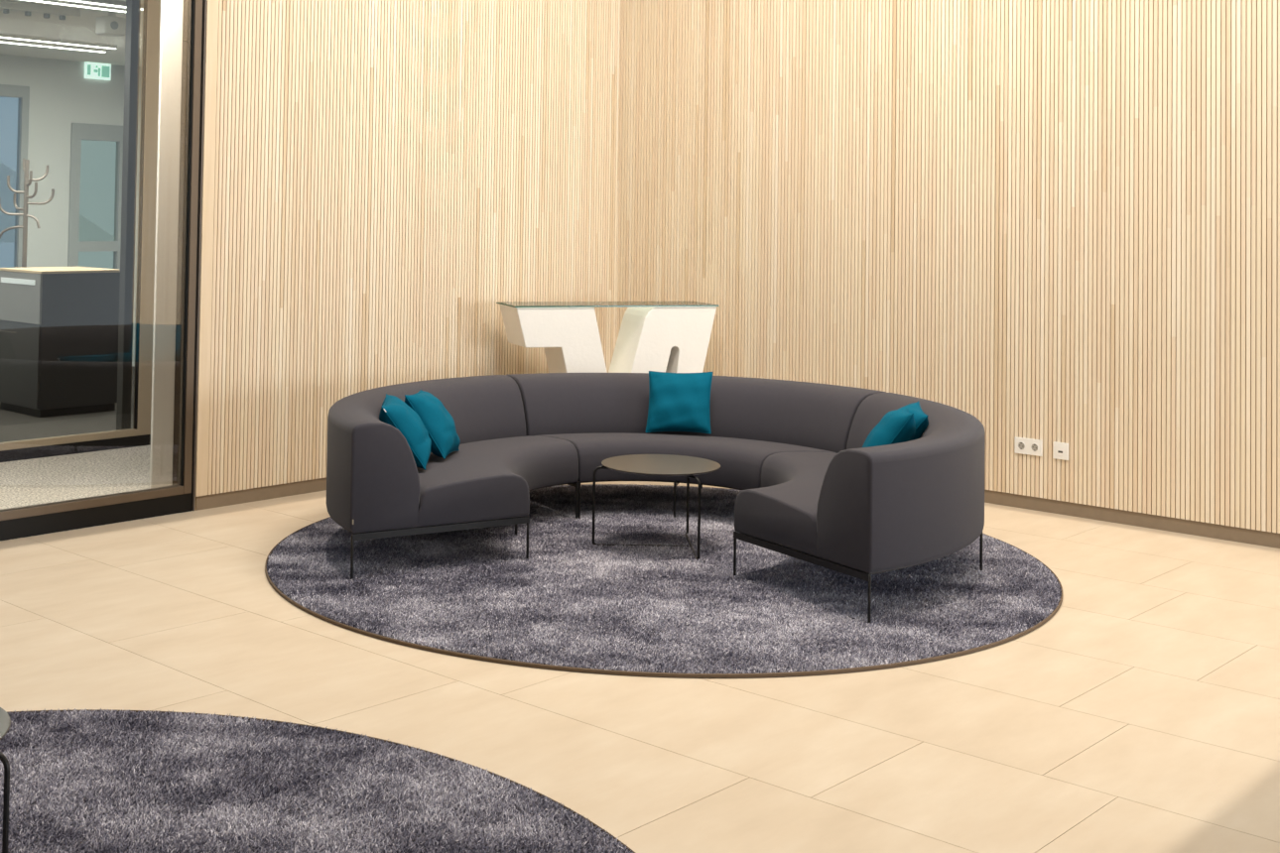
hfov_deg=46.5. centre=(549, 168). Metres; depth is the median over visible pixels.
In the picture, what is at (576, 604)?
round rug
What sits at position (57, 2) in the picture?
recessed light
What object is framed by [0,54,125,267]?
wall
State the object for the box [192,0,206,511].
trim
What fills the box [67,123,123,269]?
door
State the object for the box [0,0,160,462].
window
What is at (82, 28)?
ceiling
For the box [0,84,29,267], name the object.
window
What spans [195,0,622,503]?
wall
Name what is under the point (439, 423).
cushion
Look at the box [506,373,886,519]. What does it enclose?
curved sofa
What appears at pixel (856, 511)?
curved sofa
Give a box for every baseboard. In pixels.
[195,477,326,511]
[984,489,1279,548]
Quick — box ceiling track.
[0,0,80,19]
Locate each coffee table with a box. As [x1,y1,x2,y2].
[0,707,10,852]
[592,454,720,560]
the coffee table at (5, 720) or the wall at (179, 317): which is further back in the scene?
the wall at (179, 317)
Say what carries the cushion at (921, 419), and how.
on the curved sofa at (856, 511)
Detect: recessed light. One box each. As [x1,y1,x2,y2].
[0,32,117,49]
[0,37,106,52]
[23,0,126,12]
[62,0,143,9]
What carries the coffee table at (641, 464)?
on the round rug at (576, 604)
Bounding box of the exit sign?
[84,61,111,80]
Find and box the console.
[496,301,718,373]
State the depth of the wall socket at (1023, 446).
8.22 m
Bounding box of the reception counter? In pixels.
[0,266,120,417]
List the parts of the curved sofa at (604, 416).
leg, frame, leg, seat, backrest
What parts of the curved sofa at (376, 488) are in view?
leg, backrest, floor rail, frame, seat, leg, leg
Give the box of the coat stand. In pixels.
[0,158,54,267]
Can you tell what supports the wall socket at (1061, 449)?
attached to the wall at (1050, 221)
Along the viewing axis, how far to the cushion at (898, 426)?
6.83 m
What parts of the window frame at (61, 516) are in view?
pane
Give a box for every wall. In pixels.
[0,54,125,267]
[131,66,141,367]
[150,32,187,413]
[172,0,189,485]
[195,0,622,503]
[617,0,1279,533]
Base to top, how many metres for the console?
1.038 m
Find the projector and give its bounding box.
[95,10,126,36]
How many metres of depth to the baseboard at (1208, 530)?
7.82 m
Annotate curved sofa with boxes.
[325,375,578,580]
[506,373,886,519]
[733,392,985,623]
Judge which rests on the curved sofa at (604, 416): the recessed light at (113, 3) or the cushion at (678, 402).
the cushion at (678, 402)
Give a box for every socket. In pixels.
[1014,436,1042,456]
[1017,441,1024,450]
[1030,443,1038,451]
[1052,441,1068,460]
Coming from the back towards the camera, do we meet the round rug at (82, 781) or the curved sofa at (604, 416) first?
the curved sofa at (604, 416)
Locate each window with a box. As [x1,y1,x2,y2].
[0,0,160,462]
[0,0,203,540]
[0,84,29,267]
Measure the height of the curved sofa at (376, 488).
0.675 m
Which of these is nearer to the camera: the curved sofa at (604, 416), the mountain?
the curved sofa at (604, 416)
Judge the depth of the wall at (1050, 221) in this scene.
8.38 m
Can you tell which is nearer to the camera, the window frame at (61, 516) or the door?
the window frame at (61, 516)
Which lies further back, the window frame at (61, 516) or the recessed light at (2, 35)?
the recessed light at (2, 35)
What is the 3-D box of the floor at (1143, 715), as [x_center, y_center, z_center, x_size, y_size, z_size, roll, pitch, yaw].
[0.860,1.725,2.714,11.000,0.060,11.500,-1,-2,43]
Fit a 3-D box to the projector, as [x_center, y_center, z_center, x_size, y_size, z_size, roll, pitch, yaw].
[-3.160,-1.048,10.730,0.148,0.170,0.180,-1,-2,43]
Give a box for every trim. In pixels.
[149,0,183,488]
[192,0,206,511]
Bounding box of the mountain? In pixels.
[0,161,114,243]
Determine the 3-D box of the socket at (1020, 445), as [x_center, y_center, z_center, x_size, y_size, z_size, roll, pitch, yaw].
[2.617,1.538,8.249,0.047,0.047,0.002,-1,-2,43]
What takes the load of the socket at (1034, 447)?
on the wall socket at (1023, 446)
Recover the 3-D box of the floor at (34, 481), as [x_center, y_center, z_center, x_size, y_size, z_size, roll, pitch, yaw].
[-5.129,1.819,9.241,6.530,0.050,9.800,-1,-2,43]
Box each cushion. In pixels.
[379,393,431,470]
[404,389,460,459]
[644,371,712,433]
[862,408,915,447]
[897,400,928,440]
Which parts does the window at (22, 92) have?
pane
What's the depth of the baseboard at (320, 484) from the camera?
8.13 m
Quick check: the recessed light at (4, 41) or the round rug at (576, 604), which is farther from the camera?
the recessed light at (4, 41)
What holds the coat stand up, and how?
on the floor at (34, 481)
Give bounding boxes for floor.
[0,366,191,541]
[0,481,1279,852]
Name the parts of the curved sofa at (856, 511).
leg, seat, floor rail, frame, leg, backrest, leg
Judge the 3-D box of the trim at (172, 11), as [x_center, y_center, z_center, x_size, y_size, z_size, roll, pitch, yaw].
[-2.167,0.215,8.432,0.020,3.200,0.137,-1,-2,43]
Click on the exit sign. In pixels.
(93, 70)
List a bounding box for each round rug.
[0,708,635,852]
[264,484,1062,678]
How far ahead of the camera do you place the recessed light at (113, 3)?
10.09 m
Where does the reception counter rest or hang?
on the floor at (34, 481)
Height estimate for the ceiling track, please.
0.085 m
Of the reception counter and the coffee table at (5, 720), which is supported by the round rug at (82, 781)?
the coffee table at (5, 720)
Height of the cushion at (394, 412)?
0.309 m
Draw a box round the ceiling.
[0,0,143,67]

